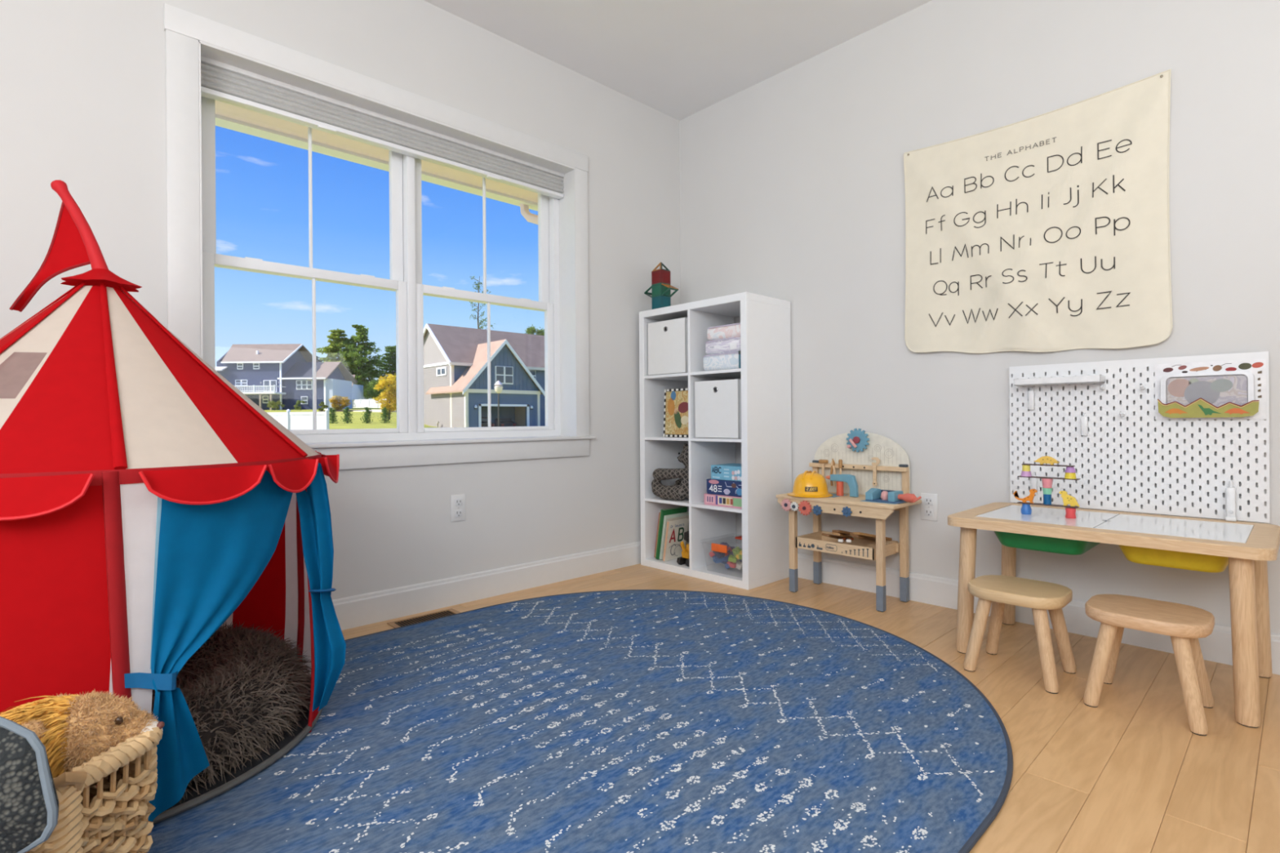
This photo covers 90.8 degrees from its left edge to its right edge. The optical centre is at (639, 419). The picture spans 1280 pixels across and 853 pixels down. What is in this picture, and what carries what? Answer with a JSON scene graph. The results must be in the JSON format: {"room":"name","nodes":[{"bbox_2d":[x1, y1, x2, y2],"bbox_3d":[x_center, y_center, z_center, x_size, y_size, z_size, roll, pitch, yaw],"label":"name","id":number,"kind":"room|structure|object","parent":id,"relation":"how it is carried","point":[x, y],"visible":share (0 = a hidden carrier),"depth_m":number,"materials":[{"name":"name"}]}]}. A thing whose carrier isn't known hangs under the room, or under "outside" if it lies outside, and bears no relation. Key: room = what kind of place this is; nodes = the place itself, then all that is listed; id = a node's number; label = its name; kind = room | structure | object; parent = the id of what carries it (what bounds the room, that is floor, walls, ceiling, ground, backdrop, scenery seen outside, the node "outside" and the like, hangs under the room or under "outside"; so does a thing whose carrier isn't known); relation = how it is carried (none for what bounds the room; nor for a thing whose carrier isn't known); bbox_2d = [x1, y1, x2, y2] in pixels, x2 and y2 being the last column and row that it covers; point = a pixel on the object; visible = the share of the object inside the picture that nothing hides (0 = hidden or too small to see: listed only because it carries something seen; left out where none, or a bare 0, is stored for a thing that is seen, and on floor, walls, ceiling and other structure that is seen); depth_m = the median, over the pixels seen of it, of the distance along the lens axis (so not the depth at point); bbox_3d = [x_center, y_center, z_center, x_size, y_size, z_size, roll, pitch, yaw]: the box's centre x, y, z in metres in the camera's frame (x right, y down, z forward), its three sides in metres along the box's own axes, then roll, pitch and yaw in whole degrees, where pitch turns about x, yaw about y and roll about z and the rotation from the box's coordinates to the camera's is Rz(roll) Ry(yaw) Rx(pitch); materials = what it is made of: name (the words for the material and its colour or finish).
{"room":"children's playroom","nodes":[
{"label":"children's playroom","id":0,"kind":"room"},
{"bbox_2d":[0,0,680,599],"bbox_3d":[-1.522,-0.468,2.434,5.100,2.845,0.220,0,0,-44],"label":"wall","id":1,"kind":"structure","parent":0,"point":[82,82],"depth_m":2.73,"materials":[{"name":"paint"}]},
{"bbox_2d":[214,100,537,224],"bbox_3d":[-1.759,-0.374,2.829,10.500,2.460,0.680,0,0,-44],"label":"roof eave","id":2,"kind":"object","parent":1,"relation":"attached to","point":[230,117],"visible":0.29,"depth_m":3.17},
{"bbox_2d":[163,3,595,470],"bbox_3d":[-1.020,-0.616,2.880,1.904,1.633,0.246,0,0,-44],"label":"window","id":3,"kind":"structure","parent":1,"relation":"in","point":[192,257],"depth_m":2.85,"materials":[{"name":"white wood"}]},
{"bbox_2d":[200,55,564,199],"bbox_3d":[-1.031,-1.275,2.887,1.659,0.148,0.052,0,0,-44],"label":"window shade","id":4,"kind":"object","parent":3,"relation":"attached to","point":[220,82],"visible":0.77,"depth_m":2.71,"materials":[{"name":"fabric"}]},
{"bbox_2d":[450,493,466,521],"bbox_3d":[-0.840,0.407,2.918,0.074,0.122,0.009,0,0,-44],"label":"wall outlet","id":5,"kind":"object","parent":1,"relation":"attached to","point":[457,501],"visible":1,"depth_m":2.91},
{"bbox_2d":[454,497,462,506],"bbox_3d":[-0.839,0.381,2.916,0.038,0.034,0.003,0,0,-44],"label":"receptacle","id":6,"kind":"object","parent":5,"relation":"attached to","point":[458,501],"depth_m":2.91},
{"bbox_2d":[454,509,462,517],"bbox_3d":[-0.839,0.433,2.916,0.038,0.034,0.003,0,0,-44],"label":"receptacle","id":7,"kind":"object","parent":5,"relation":"attached to","point":[458,513],"depth_m":2.92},
{"bbox_2d":[332,541,640,630],"bbox_3d":[-1.432,0.790,2.349,4.700,0.127,0.015,0,0,-44],"label":"baseboard","id":8,"kind":"structure","parent":1,"relation":"attached to","point":[357,611],"depth_m":2.96,"materials":[{"name":"paint"}]},
{"bbox_2d":[423,0,932,120],"bbox_3d":[0.016,-1.982,0.802,5.100,0.200,4.720,0,0,-44],"label":"ceiling","id":9,"kind":"structure","parent":0,"point":[678,59],"depth_m":3.08,"materials":[{"name":"paint"}]},
{"bbox_2d":[712,555,723,563],"bbox_3d":[0.414,0.739,3.341,0.044,0.034,0.037,0,0,-27],"label":"brick","id":10,"kind":"object","parent":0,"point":[716,559],"visible":0.82,"depth_m":3.33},
{"bbox_2d":[728,555,737,563],"bbox_3d":[0.479,0.719,3.265,0.046,0.037,0.035,0,0,17],"label":"brick","id":11,"kind":"object","parent":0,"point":[731,558],"visible":0.91,"depth_m":3.25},
{"bbox_2d":[341,563,1279,852],"bbox_3d":[0.044,0.893,0.795,4.700,0.100,4.300,0,0,-44],"label":"floor","id":12,"kind":"structure","parent":0,"point":[1127,773],"depth_m":1.65,"materials":[{"name":"brown wood"}]},
{"bbox_2d":[386,608,461,628],"bbox_3d":[-0.912,0.848,2.691,0.292,0.005,0.113,0,0,-44],"label":"floor vent","id":13,"kind":"object","parent":12,"relation":"in","point":[415,620],"visible":0.66,"depth_m":2.70,"materials":[{"name":"metal"}]},
{"bbox_2d":[146,589,1013,852],"bbox_3d":[-0.338,0.839,1.723,3.029,0.014,2.079,0,0,-44],"label":"oval rug","id":14,"kind":"object","parent":12,"relation":"on","point":[628,721],"visible":0.94,"depth_m":1.62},
{"bbox_2d":[25,719,162,852],"bbox_3d":[-0.992,0.685,1.008,0.289,0.309,0.359,0,0,6],"label":"wicker basket","id":15,"kind":"object","parent":14,"relation":"on","point":[113,817],"visible":0.61,"depth_m":1.04,"materials":[{"name":"wicker"}]},
{"bbox_2d":[0,715,58,852],"bbox_3d":[-0.910,0.525,0.863,0.220,0.251,0.065,0,0,1],"label":"toy","id":16,"kind":"object","parent":15,"relation":"on","point":[29,801],"visible":1,"depth_m":0.86,"materials":[{"name":"fabric"}]},
{"bbox_2d":[0,688,164,805],"bbox_3d":[-1.016,0.631,1.063,0.280,0.315,0.255,0,0,13],"label":"stuffed animal","id":17,"kind":"object","parent":15,"relation":"on","point":[75,729],"visible":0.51,"depth_m":1.06},
{"bbox_2d":[0,179,346,823],"bbox_3d":[-1.384,0.121,1.632,1.104,1.469,1.093,0,0,-33],"label":"tent","id":18,"kind":"object","parent":14,"relation":"on","point":[148,505],"visible":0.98,"depth_m":1.35,"materials":[{"name":"fabric"}]},
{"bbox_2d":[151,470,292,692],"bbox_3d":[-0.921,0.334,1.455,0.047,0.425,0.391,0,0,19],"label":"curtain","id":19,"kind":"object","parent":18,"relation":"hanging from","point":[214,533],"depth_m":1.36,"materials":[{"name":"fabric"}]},
{"bbox_2d":[151,619,311,810],"bbox_3d":[-1.375,0.760,1.635,0.989,0.294,0.996,0,0,-12],"label":"cushion","id":20,"kind":"object","parent":18,"relation":"in","point":[239,689],"visible":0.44,"depth_m":1.62,"materials":[{"name":"fur"}]},
{"bbox_2d":[295,462,346,711],"bbox_3d":[-0.844,0.437,1.661,0.122,0.645,0.036,0,0,-4],"label":"curtain","id":21,"kind":"object","parent":18,"relation":"hanging from","point":[328,645],"depth_m":1.66,"materials":[{"name":"fabric"}]},
{"bbox_2d":[639,292,791,590],"bbox_3d":[0.405,0.105,3.522,0.390,1.470,0.770,0,0,-44],"label":"cube shelf","id":22,"kind":"object","parent":12,"relation":"on","point":[764,371],"visible":0.76,"depth_m":3.34,"materials":[{"name":"wood"}]},
{"bbox_2d":[653,512,660,557],"bbox_3d":[0.168,0.665,3.703,0.191,0.267,0.054,0,0,-44],"label":"book","id":23,"kind":"object","parent":22,"relation":"on","point":[659,513],"visible":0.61,"depth_m":3.64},
{"bbox_2d":[644,262,678,309],"bbox_3d":[0.121,-0.768,3.627,0.080,0.278,0.207,0,0,-44],"label":"toy rocket","id":24,"kind":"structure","parent":22,"relation":"on","point":[660,295],"depth_m":3.60,"materials":[{"name":"multicoloured"}]},
{"bbox_2d":[647,317,688,375],"bbox_3d":[0.263,-0.405,3.635,0.334,0.300,0.295,0,0,-44],"label":"storage bin","id":25,"kind":"object","parent":22,"relation":"on","point":[667,340],"visible":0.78,"depth_m":3.51,"materials":[{"name":"fabric"}]},
{"bbox_2d":[651,443,688,500],"bbox_3d":[0.232,0.288,3.574,0.248,0.322,0.278,0,0,-34],"label":"basket","id":26,"kind":"object","parent":22,"relation":"on","point":[679,491],"visible":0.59,"depth_m":3.51,"materials":[{"name":"fabric"}]},
{"bbox_2d":[655,506,687,559],"bbox_3d":[0.184,0.654,3.668,0.206,0.289,0.065,0,0,-44],"label":"book","id":27,"kind":"object","parent":22,"relation":"on","point":[683,508],"visible":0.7,"depth_m":3.60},
{"bbox_2d":[659,511,688,559],"bbox_3d":[0.201,0.671,3.660,0.201,0.255,0.058,0,0,-44],"label":"book","id":28,"kind":"object","parent":22,"relation":"on","point":[676,515],"visible":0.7,"depth_m":3.60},
{"bbox_2d":[662,387,688,437],"bbox_3d":[0.216,-0.038,3.504,0.037,0.272,0.215,0,0,-44],"label":"picture book","id":29,"kind":"object","parent":22,"relation":"on","point":[676,400],"visible":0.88,"depth_m":3.50,"materials":[{"name":"paper"}]},
{"bbox_2d":[662,515,688,561],"bbox_3d":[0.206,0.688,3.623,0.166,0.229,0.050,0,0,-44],"label":"book","id":30,"kind":"object","parent":22,"relation":"on","point":[675,531],"visible":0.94,"depth_m":3.61,"materials":[{"name":"paper"}]},
{"bbox_2d":[676,531,688,566],"bbox_3d":[0.285,0.713,3.515,0.170,0.180,0.088,0,0,-44],"label":"toy digger","id":31,"kind":"object","parent":22,"relation":"on","point":[684,559],"visible":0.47,"depth_m":3.49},
{"bbox_2d":[694,378,741,439],"bbox_3d":[0.510,-0.055,3.378,0.334,0.300,0.295,0,0,-44],"label":"storage bin","id":32,"kind":"object","parent":22,"relation":"on","point":[717,403],"visible":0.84,"depth_m":3.25,"materials":[{"name":"fabric"}]},
{"bbox_2d":[702,351,738,370],"bbox_3d":[0.485,-0.301,3.320,0.250,0.086,0.214,0,0,44],"label":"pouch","id":33,"kind":"object","parent":22,"relation":"on","point":[727,361],"visible":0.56,"depth_m":3.24,"materials":[{"name":"fabric"}]},
{"bbox_2d":[705,337,740,355],"bbox_3d":[0.492,-0.381,3.318,0.204,0.077,0.245,0,0,-41],"label":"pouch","id":34,"kind":"object","parent":33,"relation":"on","point":[729,344],"visible":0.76,"depth_m":3.25,"materials":[{"name":"fabric"}]},
{"bbox_2d":[706,323,740,341],"bbox_3d":[0.502,-0.454,3.313,0.204,0.073,0.245,0,0,-45],"label":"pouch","id":35,"kind":"object","parent":34,"relation":"on","point":[731,331],"visible":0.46,"depth_m":3.25,"materials":[{"name":"fabric"}]},
{"bbox_2d":[703,493,742,508],"bbox_3d":[0.504,0.420,3.325,0.204,0.058,0.264,0,0,-44],"label":"game box","id":36,"kind":"object","parent":22,"relation":"on","point":[729,501],"visible":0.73,"depth_m":3.25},
{"bbox_2d":[706,478,742,497],"bbox_3d":[0.507,0.351,3.314,0.193,0.078,0.248,0,0,-45],"label":"game box","id":37,"kind":"object","parent":36,"relation":"on","point":[715,486],"visible":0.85,"depth_m":3.25,"materials":[{"name":"cardboard"}]},
{"bbox_2d":[711,463,741,481],"bbox_3d":[0.513,0.274,3.300,0.183,0.074,0.218,0,0,-43],"label":"game box","id":38,"kind":"object","parent":37,"relation":"on","point":[730,472],"visible":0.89,"depth_m":3.25,"materials":[{"name":"cardboard"}]},
{"bbox_2d":[711,535,742,553],"bbox_3d":[0.517,0.712,3.353,0.287,0.174,0.286,0,0,-44],"label":"brick","id":39,"kind":"object","parent":22,"relation":"on","point":[714,547],"visible":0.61,"depth_m":3.26,"materials":[{"name":"orange plastic"}]},
{"bbox_2d":[712,551,724,558],"bbox_3d":[0.417,0.701,3.332,0.041,0.052,0.058,0,0,-38],"label":"brick","id":40,"kind":"object","parent":39,"relation":"in","point":[718,554],"visible":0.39,"depth_m":3.31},
{"bbox_2d":[776,428,921,612],"bbox_3d":[0.985,0.439,2.943,0.324,0.794,0.646,0,0,-44],"label":"workbench","id":41,"kind":"object","parent":12,"relation":"on","point":[856,448],"depth_m":2.95,"materials":[{"name":"brown wood"}]},
{"bbox_2d":[787,470,832,497],"bbox_3d":[0.823,0.305,3.052,0.214,0.117,0.221,0,0,26],"label":"hard hat","id":42,"kind":"object","parent":41,"relation":"on","point":[811,484],"visible":1,"depth_m":2.99,"materials":[{"name":"plastic"}]},
{"bbox_2d":[818,459,828,477],"bbox_3d":[0.919,0.262,3.157,0.018,0.125,0.046,0,0,-44],"label":"hammer","id":43,"kind":"object","parent":41,"relation":"hanging from","point":[823,461],"visible":0.8,"depth_m":3.15,"materials":[{"name":"brown wood"}]},
{"bbox_2d":[829,458,835,486],"bbox_3d":[0.955,0.260,3.119,0.012,0.136,0.036,0,0,-44],"label":"pliers","id":44,"kind":"object","parent":41,"relation":"hanging from","point":[833,463],"visible":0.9,"depth_m":3.11,"materials":[{"name":"brown wood"}]},
{"bbox_2d":[838,459,842,474],"bbox_3d":[0.982,0.259,3.090,0.018,0.129,0.018,0,0,-44],"label":"screwdriver","id":45,"kind":"object","parent":41,"relation":"hanging from","point":[840,461],"visible":0.83,"depth_m":3.08,"materials":[{"name":"brown wood"}]},
{"bbox_2d":[826,474,858,497],"bbox_3d":[0.965,0.310,3.016,0.033,0.104,0.162,0,0,-44],"label":"drill","id":46,"kind":"object","parent":41,"relation":"on","point":[851,480],"visible":1,"depth_m":2.99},
{"bbox_2d":[795,530,899,560],"bbox_3d":[0.974,0.591,2.986,0.235,0.053,0.421,0,0,-44],"label":"tray","id":47,"kind":"object","parent":41,"relation":"on","point":[858,548],"depth_m":2.93,"materials":[{"name":"brown wood"}]},
{"bbox_2d":[871,457,879,486],"bbox_3d":[1.106,0.244,2.959,0.009,0.136,0.042,0,0,-44],"label":"wrench","id":48,"kind":"object","parent":41,"relation":"hanging from","point":[874,464],"visible":1,"depth_m":2.96,"materials":[{"name":"brown wood"}]},
{"bbox_2d":[963,574,1076,693],"bbox_3d":[1.260,0.692,2.096,0.254,0.283,0.282,0,0,-44],"label":"stool","id":49,"kind":"object","parent":12,"relation":"on","point":[995,590],"visible":1,"depth_m":2.07,"materials":[{"name":"brown wood"}]},
{"bbox_2d":[947,502,1279,728],"bbox_3d":[1.578,0.587,2.145,0.557,0.490,0.838,0,0,-44],"label":"table","id":50,"kind":"object","parent":12,"relation":"on","point":[1248,547],"visible":0.93,"depth_m":2.01,"materials":[{"name":"brown wood"}]},
{"bbox_2d":[1020,503,1031,514],"bbox_3d":[1.410,0.325,2.303,0.035,0.038,0.035,0,0,-44],"label":"cup","id":51,"kind":"object","parent":50,"relation":"on","point":[1025,508],"visible":0.96,"depth_m":2.29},
{"bbox_2d":[1017,501,1079,507],"bbox_3d":[1.456,0.304,2.255,0.032,0.004,0.186,0,0,-44],"label":"board","id":52,"kind":"object","parent":51,"relation":"on","point":[1020,502],"visible":0.98,"depth_m":2.24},
{"bbox_2d":[1013,488,1037,502],"bbox_3d":[1.408,0.276,2.305,0.013,0.052,0.077,0,0,-44],"label":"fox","id":53,"kind":"object","parent":52,"relation":"on","point":[1030,498],"visible":1,"depth_m":2.29},
{"bbox_2d":[1043,493,1051,504],"bbox_3d":[1.456,0.284,2.255,0.025,0.036,0.025,0,0,-44],"label":"cup","id":54,"kind":"object","parent":52,"relation":"on","point":[1046,498],"visible":1,"depth_m":2.25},
{"bbox_2d":[1042,487,1052,494],"bbox_3d":[1.456,0.254,2.255,0.031,0.022,0.031,0,0,-44],"label":"cup","id":55,"kind":"object","parent":54,"relation":"on","point":[1046,491],"visible":0.99,"depth_m":2.24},
{"bbox_2d":[1041,478,1053,488],"bbox_3d":[1.456,0.226,2.255,0.034,0.034,0.034,0,0,-44],"label":"cup","id":56,"kind":"object","parent":55,"relation":"on","point":[1046,482],"visible":0.89,"depth_m":2.24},
{"bbox_2d":[1017,475,1079,479],"bbox_3d":[1.458,0.207,2.252,0.032,0.004,0.186,0,0,-44],"label":"board","id":57,"kind":"object","parent":56,"relation":"on","point":[1034,477],"visible":1,"depth_m":2.24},
{"bbox_2d":[1021,471,1031,476],"bbox_3d":[1.410,0.196,2.302,0.035,0.018,0.035,0,0,-44],"label":"cup","id":58,"kind":"object","parent":57,"relation":"on","point":[1024,473],"visible":0.99,"depth_m":2.29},
{"bbox_2d":[1064,472,1076,479],"bbox_3d":[1.504,0.195,2.204,0.035,0.021,0.035,0,0,-44],"label":"cup","id":59,"kind":"object","parent":57,"relation":"on","point":[1068,475],"visible":0.93,"depth_m":2.19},
{"bbox_2d":[1064,466,1075,472],"bbox_3d":[1.503,0.174,2.204,0.034,0.020,0.034,0,0,-44],"label":"cup","id":60,"kind":"object","parent":59,"relation":"on","point":[1068,469],"visible":0.99,"depth_m":2.19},
{"bbox_2d":[1022,463,1075,466],"bbox_3d":[1.456,0.162,2.253,0.032,0.004,0.158,0,0,-44],"label":"board","id":61,"kind":"object","parent":60,"relation":"on","point":[1022,464],"visible":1,"depth_m":2.24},
{"bbox_2d":[1033,456,1060,465],"bbox_3d":[1.454,0.145,2.255,0.013,0.031,0.083,0,0,-44],"label":"dinosaur","id":62,"kind":"object","parent":61,"relation":"on","point":[1043,460],"visible":1,"depth_m":2.25},
{"bbox_2d":[1058,490,1079,506],"bbox_3d":[1.502,0.275,2.206,0.013,0.052,0.061,0,0,-44],"label":"dinosaur","id":63,"kind":"object","parent":52,"relation":"on","point":[1067,499],"visible":1,"depth_m":2.20},
{"bbox_2d":[993,530,1099,555],"bbox_3d":[1.475,0.414,2.258,0.404,0.060,0.298,0,0,-44],"label":"tray","id":64,"kind":"object","parent":50,"relation":"attached to","point":[1051,544],"visible":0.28,"depth_m":2.12,"materials":[{"name":"plastic"}]},
{"bbox_2d":[1065,506,1075,518],"bbox_3d":[1.504,0.325,2.204,0.033,0.036,0.033,0,0,-44],"label":"cup","id":65,"kind":"object","parent":50,"relation":"on","point":[1070,512],"visible":0.94,"depth_m":2.19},
{"bbox_2d":[1118,544,1228,573],"bbox_3d":[1.716,0.412,2.005,0.404,0.060,0.280,0,0,-44],"label":"tray","id":66,"kind":"object","parent":50,"relation":"attached to","point":[1160,557],"visible":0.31,"depth_m":1.87,"materials":[{"name":"plastic"}]},
{"bbox_2d":[1225,480,1237,521],"bbox_3d":[1.976,0.270,2.108,0.037,0.134,0.027,0,0,-44],"label":"bottle","id":67,"kind":"object","parent":50,"relation":"on","point":[1230,491],"visible":1,"depth_m":2.10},
{"bbox_2d":[1083,594,1214,736],"bbox_3d":[1.481,0.691,1.839,0.262,0.283,0.286,0,0,-45],"label":"stool","id":68,"kind":"object","parent":12,"relation":"on","point":[1184,624],"visible":1,"depth_m":1.81,"materials":[{"name":"brown wood"}]},
{"bbox_2d":[679,0,1279,635],"bbox_3d":[1.879,-0.493,2.410,0.200,2.845,4.500,0,0,-44],"label":"wall","id":69,"kind":"structure","parent":0,"point":[793,189],"depth_m":2.77,"materials":[{"name":"paint"}]},
{"bbox_2d":[920,493,937,520],"bbox_3d":[1.312,0.396,2.863,0.009,0.122,0.074,0,0,-44],"label":"wall outlet","id":70,"kind":"object","parent":69,"relation":"attached to","point":[929,505],"visible":1,"depth_m":2.86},
{"bbox_2d":[924,508,933,516],"bbox_3d":[1.310,0.421,2.861,0.003,0.034,0.038,0,0,-44],"label":"receptacle","id":71,"kind":"object","parent":70,"relation":"attached to","point":[928,512],"depth_m":2.86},
{"bbox_2d":[924,497,933,505],"bbox_3d":[1.310,0.369,2.861,0.003,0.034,0.038,0,0,-44],"label":"receptacle","id":72,"kind":"object","parent":70,"relation":"attached to","point":[928,500],"depth_m":2.86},
{"bbox_2d":[735,542,1279,675],"bbox_3d":[1.742,0.767,2.408,0.015,0.127,4.300,0,0,-44],"label":"baseboard","id":73,"kind":"structure","parent":69,"relation":"attached to","point":[1216,646],"depth_m":2.77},
{"bbox_2d":[903,69,1173,353],"bbox_3d":[1.548,-0.752,2.574,0.039,0.980,0.956,0,0,-44],"label":"alphabet wall hanging","id":74,"kind":"object","parent":69,"relation":"attached to","point":[1050,231],"visible":1,"depth_m":2.51},
{"bbox_2d":[1008,351,1270,523],"bbox_3d":[1.798,0.059,2.339,0.022,0.560,0.760,0,0,-44],"label":"pegboard","id":75,"kind":"object","parent":69,"relation":"attached to","point":[1140,365],"visible":0.91,"depth_m":2.31,"materials":[{"name":"metal"}]},
{"bbox_2d":[1028,386,1035,409],"bbox_3d":[1.577,-0.086,2.541,0.022,0.091,0.020,0,0,-44],"label":"clip","id":76,"kind":"object","parent":75,"relation":"attached to","point":[1031,393],"visible":1,"depth_m":2.53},
{"bbox_2d":[1031,471,1037,494],"bbox_3d":[1.586,0.256,2.538,0.016,0.091,0.020,0,0,-44],"label":"clip","id":77,"kind":"object","parent":75,"relation":"attached to","point":[1033,481],"visible":0.66,"depth_m":2.53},
{"bbox_2d":[1013,373,1105,386],"bbox_3d":[1.623,-0.156,2.448,0.085,0.036,0.284,0,0,-44],"label":"shelf","id":78,"kind":"object","parent":75,"relation":"attached to","point":[1087,379],"visible":1,"depth_m":2.41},
{"bbox_2d":[1080,413,1088,435],"bbox_3d":[1.700,0.017,2.412,0.022,0.087,0.020,0,0,-44],"label":"clip","id":79,"kind":"object","parent":75,"relation":"attached to","point":[1084,420],"visible":1,"depth_m":2.40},
{"bbox_2d":[1157,370,1258,417],"bbox_3d":[1.929,-0.085,2.149,0.035,0.155,0.257,0,0,-44],"label":"toy","id":80,"kind":"object","parent":75,"relation":"attached to","point":[1224,396],"visible":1,"depth_m":2.14,"materials":[{"name":"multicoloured plastic"}]},
{"bbox_2d":[1155,358,1266,419],"bbox_3d":[1.946,-0.100,2.161,0.002,0.198,0.284,0,0,-44],"label":"sheet","id":81,"kind":"object","parent":75,"relation":"attached to","point":[1257,367],"visible":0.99,"depth_m":2.13,"materials":[{"name":"paper"}]},
{"label":"outside","id":82,"kind":"structure","parent":0,"visible":0},
{"bbox_2d":[263,407,439,429],"bbox_3d":[-30.704,-2.871,292.316,578.712,8.860,460.327,0,0,-44],"label":"ground","id":83,"kind":"structure","parent":82,"point":[357,423],"depth_m":48.80,"materials":[{"name":"plant"}]},
{"bbox_2d":[266,400,284,410],"bbox_3d":[-57.199,-2.223,99.095,2.626,1.703,2.837,0,0,-44],"label":"bush","id":84,"kind":"object","parent":83,"relation":"on","point":[274,405],"visible":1,"depth_m":98.69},
{"bbox_2d":[215,343,357,409],"bbox_3d":[-60.901,-6.684,108.140,20.100,12.950,12.720,0,0,0],"label":"house","id":85,"kind":"structure","parent":83,"relation":"on","point":[283,372],"depth_m":105.60,"materials":[{"name":"wood"}]},
{"bbox_2d":[266,408,329,430],"bbox_3d":[-22.431,0.563,32.000,15.820,2.090,0.170,0,0,15],"label":"fence","id":86,"kind":"object","parent":83,"relation":"on","point":[290,420],"visible":0.12,"depth_m":30.37,"materials":[{"name":"plastic"}]},
{"bbox_2d":[293,400,305,410],"bbox_3d":[-53.425,-2.253,98.937,1.659,1.707,1.781,0,0,-44],"label":"bush","id":87,"kind":"object","parent":83,"relation":"on","point":[296,406],"visible":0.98,"depth_m":98.86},
{"bbox_2d":[318,401,328,410],"bbox_3d":[-45.514,-1.840,90.588,1.470,1.594,1.746,0,0,-44],"label":"bush","id":88,"kind":"object","parent":83,"relation":"on","point":[324,406],"visible":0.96,"depth_m":90.21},
{"bbox_2d":[328,407,341,423],"bbox_3d":[-20.563,-0.193,42.200,0.953,1.290,0.881,0,0,38],"label":"cone shrub","id":89,"kind":"object","parent":83,"relation":"on","point":[333,412],"visible":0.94,"depth_m":42.12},
{"bbox_2d":[318,409,362,411],"bbox_3d":[-41.322,-1.179,88.618,7.213,0.598,9.433,0,0,-44],"label":"mulch bed","id":90,"kind":"object","parent":83,"relation":"on","point":[341,410],"visible":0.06,"depth_m":87.55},
{"bbox_2d":[328,395,351,410],"bbox_3d":[-42.946,-2.272,90.132,3.108,2.459,2.818,0,0,-44],"label":"bush","id":91,"kind":"object","parent":90,"relation":"on","point":[344,402],"visible":0.98,"depth_m":89.78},
{"bbox_2d":[315,328,367,395],"bbox_3d":[-66.371,-11.207,138.369,14.258,17.811,13.772,0,0,-44],"label":"pine tree","id":92,"kind":"object","parent":83,"relation":"on","point":[335,335],"visible":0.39,"depth_m":137.82,"materials":[{"name":"plant"}]},
{"bbox_2d":[340,406,354,423],"bbox_3d":[-19.495,-0.225,41.974,0.943,1.392,0.780,0,0,-44],"label":"cone shrub","id":93,"kind":"object","parent":83,"relation":"on","point":[346,411],"visible":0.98,"depth_m":41.94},
{"bbox_2d":[351,374,363,399],"bbox_3d":[-59.249,-6.422,127.400,4.800,7.400,7.200,0,0,0],"label":"house","id":94,"kind":"structure","parent":83,"relation":"on","point":[357,389],"depth_m":128.09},
{"bbox_2d":[333,324,389,399],"bbox_3d":[-62.131,-11.781,140.762,15.719,18.828,16.405,0,0,-44],"label":"pine tree","id":95,"kind":"object","parent":83,"relation":"on","point":[363,371],"visible":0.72,"depth_m":139.01,"materials":[{"name":"plant"}]},
{"bbox_2d":[360,407,373,423],"bbox_3d":[-18.216,-0.214,41.952,0.855,1.337,0.939,0,0,10],"label":"cone shrub","id":96,"kind":"object","parent":83,"relation":"on","point":[366,413],"visible":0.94,"depth_m":41.95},
{"bbox_2d":[351,398,386,408],"bbox_3d":[-53.024,-3.042,123.500,8.170,2.260,3.170,0,0,0],"label":"fence","id":97,"kind":"object","parent":83,"relation":"on","point":[357,403],"visible":0.56,"depth_m":123.82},
{"bbox_2d":[363,377,396,400],"bbox_3d":[-54.123,-5.580,131.982,7.701,6.872,8.347,0,0,-44],"label":"leafy tree","id":98,"kind":"object","parent":83,"relation":"on","point":[371,393],"visible":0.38,"depth_m":130.01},
{"bbox_2d":[364,345,396,399],"bbox_3d":[-57.354,-10.000,146.709,12.819,14.776,16.035,0,0,-44],"label":"pine tree","id":99,"kind":"object","parent":83,"relation":"on","point":[390,357],"visible":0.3,"depth_m":145.25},
{"bbox_2d":[372,373,396,419],"bbox_3d":[-19.918,-1.617,49.957,2.476,4.184,2.415,0,0,8],"label":"leafy tree","id":100,"kind":"object","parent":83,"relation":"on","point":[388,394],"visible":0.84,"depth_m":49.64,"materials":[{"name":"plant"}]},
{"bbox_2d":[377,407,392,423],"bbox_3d":[-16.988,-0.164,42.056,0.978,1.377,0.983,0,0,-44],"label":"cone shrub","id":101,"kind":"object","parent":83,"relation":"on","point":[384,410],"visible":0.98,"depth_m":41.95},
{"bbox_2d":[469,275,496,329],"bbox_3d":[-19.449,-7.930,75.748,3.473,18.837,3.292,0,0,26],"label":"slender tree","id":102,"kind":"object","parent":83,"relation":"on","point":[473,277],"visible":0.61,"depth_m":75.93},
{"bbox_2d":[423,323,545,427],"bbox_3d":[-14.023,-3.679,61.630,13.280,10.450,11.600,0,0,-44],"label":"house","id":103,"kind":"structure","parent":83,"relation":"on","point":[455,357],"depth_m":57.13,"materials":[{"name":"wood"}]},
{"bbox_2d":[481,417,494,426],"bbox_3d":[-15.072,0.499,57.524,1.860,1.450,4.310,0,0,-44],"label":"parked car","id":104,"kind":"object","parent":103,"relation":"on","point":[484,420],"visible":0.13,"depth_m":56.41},
{"bbox_2d":[494,417,515,426],"bbox_3d":[-13.567,0.488,59.642,1.860,1.450,4.310,0,0,-44],"label":"parked car","id":105,"kind":"object","parent":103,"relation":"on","point":[504,422],"visible":0.3,"depth_m":58.26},
{"bbox_2d":[493,380,502,426],"bbox_3d":[-5.597,-0.253,24.998,0.360,2.600,0.351,0,0,-44],"label":"street lamp","id":106,"kind":"object","parent":83,"relation":"on","point":[498,385],"visible":0.85,"depth_m":24.94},
{"bbox_2d":[522,324,544,335],"bbox_3d":[-13.708,-5.433,82.111,4.966,13.691,5.100,0,0,20],"label":"leafy tree","id":107,"kind":"object","parent":83,"relation":"on","point":[531,331],"visible":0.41,"depth_m":80.57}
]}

